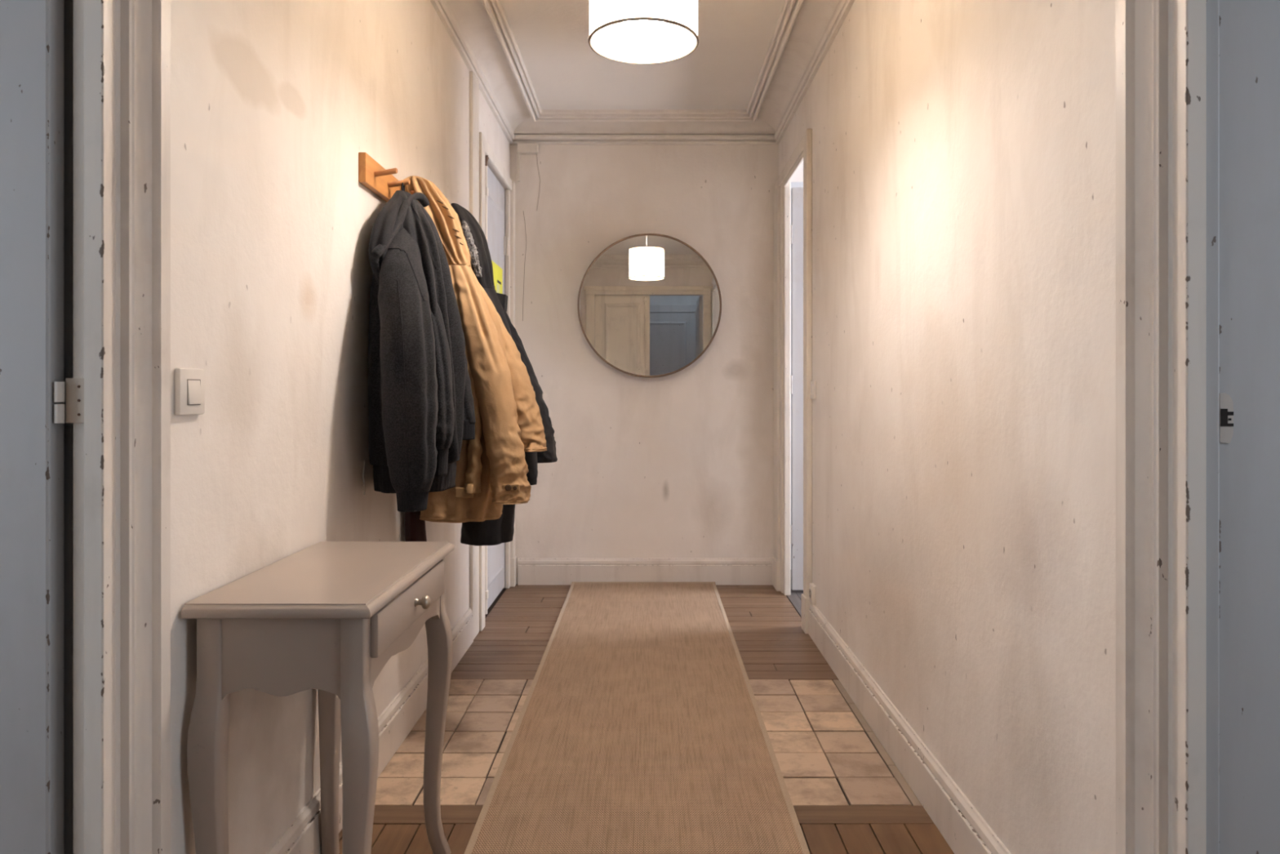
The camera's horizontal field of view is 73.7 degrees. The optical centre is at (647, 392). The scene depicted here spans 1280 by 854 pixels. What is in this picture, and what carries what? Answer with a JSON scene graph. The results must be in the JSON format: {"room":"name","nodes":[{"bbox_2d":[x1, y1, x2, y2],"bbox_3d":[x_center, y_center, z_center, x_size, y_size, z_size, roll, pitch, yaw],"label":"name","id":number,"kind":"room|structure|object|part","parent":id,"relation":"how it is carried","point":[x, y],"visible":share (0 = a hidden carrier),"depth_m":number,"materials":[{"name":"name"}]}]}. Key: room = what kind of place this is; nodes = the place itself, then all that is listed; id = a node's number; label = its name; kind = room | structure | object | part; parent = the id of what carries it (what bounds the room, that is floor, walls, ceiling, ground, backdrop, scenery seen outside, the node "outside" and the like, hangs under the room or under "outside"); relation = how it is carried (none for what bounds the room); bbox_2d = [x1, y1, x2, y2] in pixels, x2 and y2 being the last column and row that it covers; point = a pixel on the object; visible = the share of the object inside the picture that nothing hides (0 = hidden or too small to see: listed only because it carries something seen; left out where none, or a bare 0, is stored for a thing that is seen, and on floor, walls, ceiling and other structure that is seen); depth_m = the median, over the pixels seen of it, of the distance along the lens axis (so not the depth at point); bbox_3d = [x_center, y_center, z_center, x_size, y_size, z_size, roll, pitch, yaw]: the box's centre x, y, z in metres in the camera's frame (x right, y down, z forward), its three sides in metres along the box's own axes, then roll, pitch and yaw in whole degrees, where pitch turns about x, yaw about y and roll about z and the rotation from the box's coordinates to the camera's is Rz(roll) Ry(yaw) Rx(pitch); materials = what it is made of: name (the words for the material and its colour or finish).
{"room":"home entrance hallway","nodes":[
{"label":"home entrance hallway","id":0,"kind":"room"},
{"bbox_2d":[64,0,510,853],"bbox_3d":[-1.762,-0.295,1.975,1.975,2.750,5.850,0,0,0],"label":"wall","id":1,"kind":"structure","parent":0,"point":[275,104],"depth_m":1.75,"materials":[{"name":"paint"}]},
{"bbox_2d":[0,0,84,853],"bbox_3d":[-1.263,-0.010,1.220,0.914,2.160,0.035,0,0,0],"label":"door","id":2,"kind":"structure","parent":1,"relation":"in","point":[32,32],"depth_m":1.20,"materials":[{"name":"grey paint"}]},
{"bbox_3d":[-0.820,0.012,1.224,0.028,0.064,0.004,0,0,0],"label":"hinge plate","id":3,"kind":"part","parent":2,"relation":"part of","materials":[{"name":"silver metal"}]},
{"bbox_2d":[84,0,170,853],"bbox_3d":[-0.766,-0.070,1.261,0.038,2.300,0.132,0,0,9],"label":"trim","id":4,"kind":"structure","parent":1,"relation":"attached to","point":[127,42],"depth_m":1.24,"materials":[{"name":"paint"}]},
{"bbox_2d":[174,367,204,415],"bbox_3d":[-0.768,-0.001,1.434,0.014,0.078,0.080,0,0,0],"label":"light switch","id":5,"kind":"object","parent":1,"relation":"attached to","point":[189,383],"visible":1,"depth_m":1.42,"materials":[{"name":"plastic"}]},
{"bbox_2d":[265,607,473,853],"bbox_3d":[-0.766,1.007,2.512,0.018,0.146,2.376,0,0,0],"label":"baseboard","id":6,"kind":"structure","parent":1,"relation":"attached to","point":[303,835],"depth_m":2.52,"materials":[{"name":"paint"}]},
{"bbox_2d":[358,152,414,202],"bbox_3d":[-0.734,-0.602,2.667,0.082,0.080,0.767,0,0,0],"label":"coat rack","id":7,"kind":"object","parent":1,"relation":"attached to","point":[380,181],"visible":0.45,"depth_m":2.36,"materials":[{"name":"brown wood"}]},
{"bbox_2d":[404,511,426,541],"bbox_3d":[-0.737,-0.020,2.720,0.060,1.000,0.142,0,0,0],"label":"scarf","id":8,"kind":"object","parent":7,"relation":"hanging from","point":[415,527],"visible":0.2,"depth_m":2.66,"materials":[{"name":"fabric"}]},
{"bbox_2d":[362,182,475,511],"bbox_3d":[-0.637,-0.154,2.334,0.264,0.909,0.442,0,0,0],"label":"jacket","id":9,"kind":"object","parent":7,"relation":"hanging from","point":[421,411],"visible":1,"depth_m":2.25,"materials":[{"name":"fabric"}]},
{"bbox_2d":[368,190,429,284],"bbox_3d":[-0.702,-0.417,2.378,0.114,0.332,0.301,0,0,0],"label":"hood","id":10,"kind":"object","parent":9,"relation":"attached to","point":[394,238],"depth_m":2.30,"materials":[{"name":"grey fabric"}]},
{"bbox_3d":[-0.569,-0.073,2.304,0.073,0.446,0.155,0,0,-35],"label":"panel","id":11,"kind":"part","parent":9,"relation":"part of","materials":[{"name":"black fabric"}]},
{"bbox_2d":[404,175,546,523],"bbox_3d":[-0.547,-0.134,2.695,0.428,1.058,0.355,0,0,0],"label":"tan parka","id":12,"kind":"object","parent":7,"relation":"hanging from","point":[492,469],"visible":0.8,"depth_m":2.58,"materials":[{"name":"fabric"}]},
{"bbox_2d":[404,175,471,266],"bbox_3d":[-0.663,-0.529,2.667,0.205,0.269,0.176,0,0,-40],"label":"hood","id":13,"kind":"object","parent":12,"relation":"attached to","point":[446,222],"depth_m":2.62,"materials":[{"name":"beige fabric"}]},
{"bbox_2d":[450,203,557,546],"bbox_3d":[-0.495,-0.065,2.977,0.387,1.150,0.247,0,0,-23],"label":"coat","id":14,"kind":"object","parent":7,"relation":"hanging from","point":[501,530],"visible":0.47,"depth_m":2.90,"materials":[{"name":"black fabric"}]},
{"bbox_2d":[450,203,495,289],"bbox_3d":[-0.607,-0.490,2.953,0.178,0.301,0.139,0,0,-43],"label":"hood","id":15,"kind":"object","parent":14,"relation":"attached to","point":[481,263],"depth_m":2.89,"materials":[{"name":"black fabric"}]},
{"bbox_2d":[469,71,479,639],"bbox_3d":[-0.767,-0.156,3.768,0.016,2.472,0.135,0,0,0],"label":"trim","id":16,"kind":"structure","parent":1,"relation":"attached to","point":[473,82],"depth_m":3.74,"materials":[{"name":"white wood"}]},
{"bbox_2d":[479,132,484,631],"bbox_3d":[-0.767,-0.048,3.917,0.036,2.255,0.135,0,0,0],"label":"trim","id":17,"kind":"structure","parent":1,"relation":"attached to","point":[482,138],"depth_m":3.85,"materials":[{"name":"white wood"}]},
{"bbox_2d":[430,0,542,144],"bbox_3d":[-0.673,-1.456,2.325,0.203,0.129,4.950,0,0,0],"label":"trim","id":18,"kind":"structure","parent":1,"relation":"attached to","point":[481,32],"depth_m":3.74,"materials":[{"name":"paint"}]},
{"bbox_2d":[484,155,509,613],"bbox_3d":[-0.789,-0.027,4.340,0.073,2.190,0.710,0,0,0],"label":"door","id":19,"kind":"structure","parent":1,"relation":"in","point":[498,243],"depth_m":4.35,"materials":[{"name":"white paint"}]},
{"bbox_3d":[-0.781,-0.400,4.360,0.012,1.160,0.480,0,0,0],"label":"panel","id":20,"kind":"part","parent":19,"relation":"part of","materials":[{"name":"white paint"}]},
{"bbox_3d":[-0.781,0.630,4.360,0.012,0.660,0.480,0,0,0],"label":"panel","id":21,"kind":"part","parent":19,"relation":"part of","materials":[{"name":"white paint"}]},
{"bbox_2d":[491,260,502,293],"bbox_3d":[-0.782,-0.575,4.400,0.009,0.166,0.360,0,0,0],"label":"card","id":22,"kind":"object","parent":19,"relation":"attached to","point":[497,271],"visible":0.44,"depth_m":4.44,"materials":[{"name":"yellow paper"}]},
{"bbox_2d":[484,139,511,191],"bbox_3d":[-0.764,-1.145,4.330,0.022,0.060,0.800,0,0,0],"label":"trim","id":23,"kind":"structure","parent":1,"relation":"attached to","point":[493,160],"depth_m":4.29,"materials":[{"name":"white wood"}]},
{"bbox_2d":[505,180,516,588],"bbox_3d":[-0.762,-0.048,4.745,0.046,2.255,0.110,0,0,0],"label":"trim","id":24,"kind":"structure","parent":1,"relation":"attached to","point":[510,557],"depth_m":4.73,"materials":[{"name":"white wood"}]},
{"bbox_2d":[500,0,785,110],"bbox_3d":[0.010,-1.570,2.325,1.690,0.100,5.150,0,0,0],"label":"ceiling","id":25,"kind":"structure","parent":0,"point":[722,72],"depth_m":3.95,"materials":[{"name":"paint"}]},
{"bbox_2d":[588,0,698,64],"bbox_3d":[-0.012,-1.236,2.330,0.302,0.569,0.302,0,0,0],"label":"pendant lamp","id":26,"kind":"object","parent":25,"relation":"hanging from","point":[634,32],"visible":1,"depth_m":2.33,"materials":[{"name":"white fabric"}]},
{"bbox_3d":[-0.012,-1.028,2.330,0.120,0.115,0.120,0,0,0],"label":"bulb","id":27,"kind":"part","parent":26,"relation":"part of","materials":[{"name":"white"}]},
{"bbox_2d":[510,144,778,584],"bbox_3d":[-0.020,-0.295,4.849,1.510,2.750,0.102,0,0,0],"label":"wall","id":28,"kind":"structure","parent":0,"point":[679,464],"depth_m":4.80,"materials":[{"name":"paint"}]},
{"bbox_2d":[516,142,538,182],"bbox_3d":[-0.674,-1.285,4.777,0.118,0.206,0.045,0,0,0],"label":"cable trunking","id":29,"kind":"object","parent":28,"relation":"attached to","point":[522,148],"visible":1,"depth_m":4.75,"materials":[{"name":"white plastic"}]},
{"bbox_2d":[511,110,777,144],"bbox_3d":[-0.020,-1.456,4.699,1.510,0.129,0.203,0,0,0],"label":"trim","id":30,"kind":"structure","parent":28,"relation":"attached to","point":[552,126],"depth_m":4.76,"materials":[{"name":"paint"}]},
{"bbox_2d":[517,558,772,584],"bbox_3d":[-0.013,1.007,4.791,1.435,0.146,0.018,0,0,0],"label":"baseboard","id":31,"kind":"structure","parent":28,"relation":"attached to","point":[530,571],"depth_m":4.78,"materials":[{"name":"paint"}]},
{"bbox_2d":[577,233,721,377],"bbox_3d":[0.009,-0.481,4.765,0.800,0.800,0.066,0,0,0],"label":"wall mirror","id":32,"kind":"object","parent":28,"relation":"attached to","point":[649,305],"visible":1,"depth_m":4.74,"materials":[{"name":"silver metal"}]},
{"bbox_2d":[338,584,954,853],"bbox_3d":[0.000,1.110,1.750,5.500,0.061,7.100,0,0,0],"label":"floor","id":33,"kind":"structure","parent":0,"point":[847,794],"depth_m":2.68,"materials":[{"name":"tile"}]},
{"bbox_2d":[181,541,454,853],"bbox_3d":[-0.600,0.715,1.708,0.337,0.730,0.610,0,0,0],"label":"console table","id":34,"kind":"object","parent":33,"relation":"on","point":[327,617],"visible":1,"depth_m":1.43,"materials":[{"name":"beige paint"}]},
{"bbox_3d":[-0.738,0.728,1.436,0.049,0.705,0.056,0,0,0],"label":"leg","id":35,"kind":"part","parent":34,"relation":"part of","materials":[{"name":"beige paint"}]},
{"bbox_3d":[-0.738,0.728,1.980,0.049,0.705,0.056,0,0,0],"label":"leg","id":36,"kind":"part","parent":34,"relation":"part of","materials":[{"name":"beige paint"}]},
{"bbox_3d":[-0.486,0.728,1.436,0.056,0.705,0.056,0,0,0],"label":"leg","id":37,"kind":"part","parent":34,"relation":"part of","materials":[{"name":"beige paint"}]},
{"bbox_3d":[-0.468,0.416,1.693,0.016,0.078,0.474,0,0,0],"label":"drawer","id":38,"kind":"part","parent":34,"relation":"part of","materials":[{"name":"beige paint"}]},
{"bbox_3d":[-0.446,0.416,1.690,0.029,0.027,0.027,0,0,0],"label":"knob","id":39,"kind":"part","parent":34,"relation":"part of","materials":[{"name":"silver metal"}]},
{"bbox_3d":[-0.486,0.728,1.980,0.056,0.705,0.056,0,0,0],"label":"leg","id":40,"kind":"part","parent":34,"relation":"part of","materials":[{"name":"beige paint"}]},
{"bbox_2d":[463,582,809,853],"bbox_3d":[-0.025,1.070,2.964,0.803,0.018,3.628,0,0,0],"label":"runner rug","id":41,"kind":"object","parent":33,"relation":"on","point":[639,728],"visible":1,"depth_m":2.59,"materials":[{"name":"fabric"}]},
{"bbox_2d":[791,182,803,188],"bbox_3d":[1.778,-0.270,4.200,1.945,2.700,2.100,0,0,0],"label":"wall","id":42,"kind":"structure","parent":0,"point":[793,184],"depth_m":5.20,"materials":[{"name":"paint"}]},
{"bbox_2d":[778,0,1115,853],"bbox_3d":[0.795,-0.295,2.325,0.120,2.750,5.150,0,0,0],"label":"wall","id":43,"kind":"structure","parent":0,"point":[964,151],"depth_m":1.87,"materials":[{"name":"paint"}]},
{"bbox_2d":[772,181,791,595],"bbox_3d":[0.728,-0.020,4.668,0.062,2.200,0.265,0,0,0],"label":"trim","id":44,"kind":"structure","parent":43,"relation":"attached to","point":[781,559],"depth_m":4.58,"materials":[{"name":"white wood"}]},
{"bbox_2d":[774,137,803,191],"bbox_3d":[0.724,-1.137,4.350,0.022,0.085,0.900,0,0,0],"label":"trim","id":45,"kind":"structure","parent":43,"relation":"attached to","point":[796,159],"depth_m":4.27,"materials":[{"name":"white wood"}]},
{"bbox_2d":[791,187,803,590],"bbox_3d":[1.132,-0.018,4.573,0.746,2.153,0.046,0,0,0],"label":"door","id":46,"kind":"structure","parent":43,"relation":"in","point":[797,193],"depth_m":4.56,"materials":[{"name":"white paint"}]},
{"bbox_2d":[746,0,854,144],"bbox_3d":[0.633,-1.456,2.325,0.203,0.129,4.950,0,0,0],"label":"trim","id":47,"kind":"structure","parent":43,"relation":"attached to","point":[805,31],"depth_m":3.74,"materials":[{"name":"paint"}]},
{"bbox_2d":[801,128,812,633],"bbox_3d":[0.778,-0.050,3.873,0.154,2.260,0.125,0,0,0],"label":"trim","id":48,"kind":"structure","parent":43,"relation":"attached to","point":[807,135],"depth_m":3.82,"materials":[{"name":"white wood"}]},
{"bbox_2d":[808,582,815,604],"bbox_3d":[0.725,0.889,3.768,0.021,0.082,0.065,0,0,0],"label":"power socket","id":49,"kind":"object","parent":43,"relation":"attached to","point":[811,586],"visible":1,"depth_m":3.74,"materials":[{"name":"plastic"}]},
{"bbox_2d":[810,380,816,399],"bbox_3d":[0.727,-0.010,3.762,0.016,0.080,0.080,0,0,0],"label":"light switch","id":50,"kind":"object","parent":43,"relation":"attached to","point":[813,384],"visible":1,"depth_m":3.73,"materials":[{"name":"plastic"}]},
{"bbox_2d":[808,603,1011,853],"bbox_3d":[0.726,1.007,2.547,0.018,0.146,2.536,0,0,0],"label":"baseboard","id":51,"kind":"structure","parent":43,"relation":"attached to","point":[961,824],"depth_m":2.34,"materials":[{"name":"paint"}]},
{"bbox_2d":[1115,0,1205,853],"bbox_3d":[0.726,-0.070,1.214,0.038,2.300,0.136,0,0,-9],"label":"trim","id":52,"kind":"structure","parent":43,"relation":"attached to","point":[1161,44],"depth_m":1.19,"materials":[{"name":"paint"}]},
{"bbox_2d":[1205,0,1279,853],"bbox_3d":[0.899,-0.020,1.228,0.302,2.200,0.144,0,0,0],"label":"door","id":53,"kind":"structure","parent":43,"relation":"attached to","point":[1242,37],"depth_m":1.16,"materials":[{"name":"grey paint"}]},
{"bbox_3d":[0.788,0.035,1.164,0.018,0.069,0.004,0,0,0],"label":"strike plate","id":54,"kind":"part","parent":53,"relation":"part of","materials":[{"name":"white metal"}]}
]}

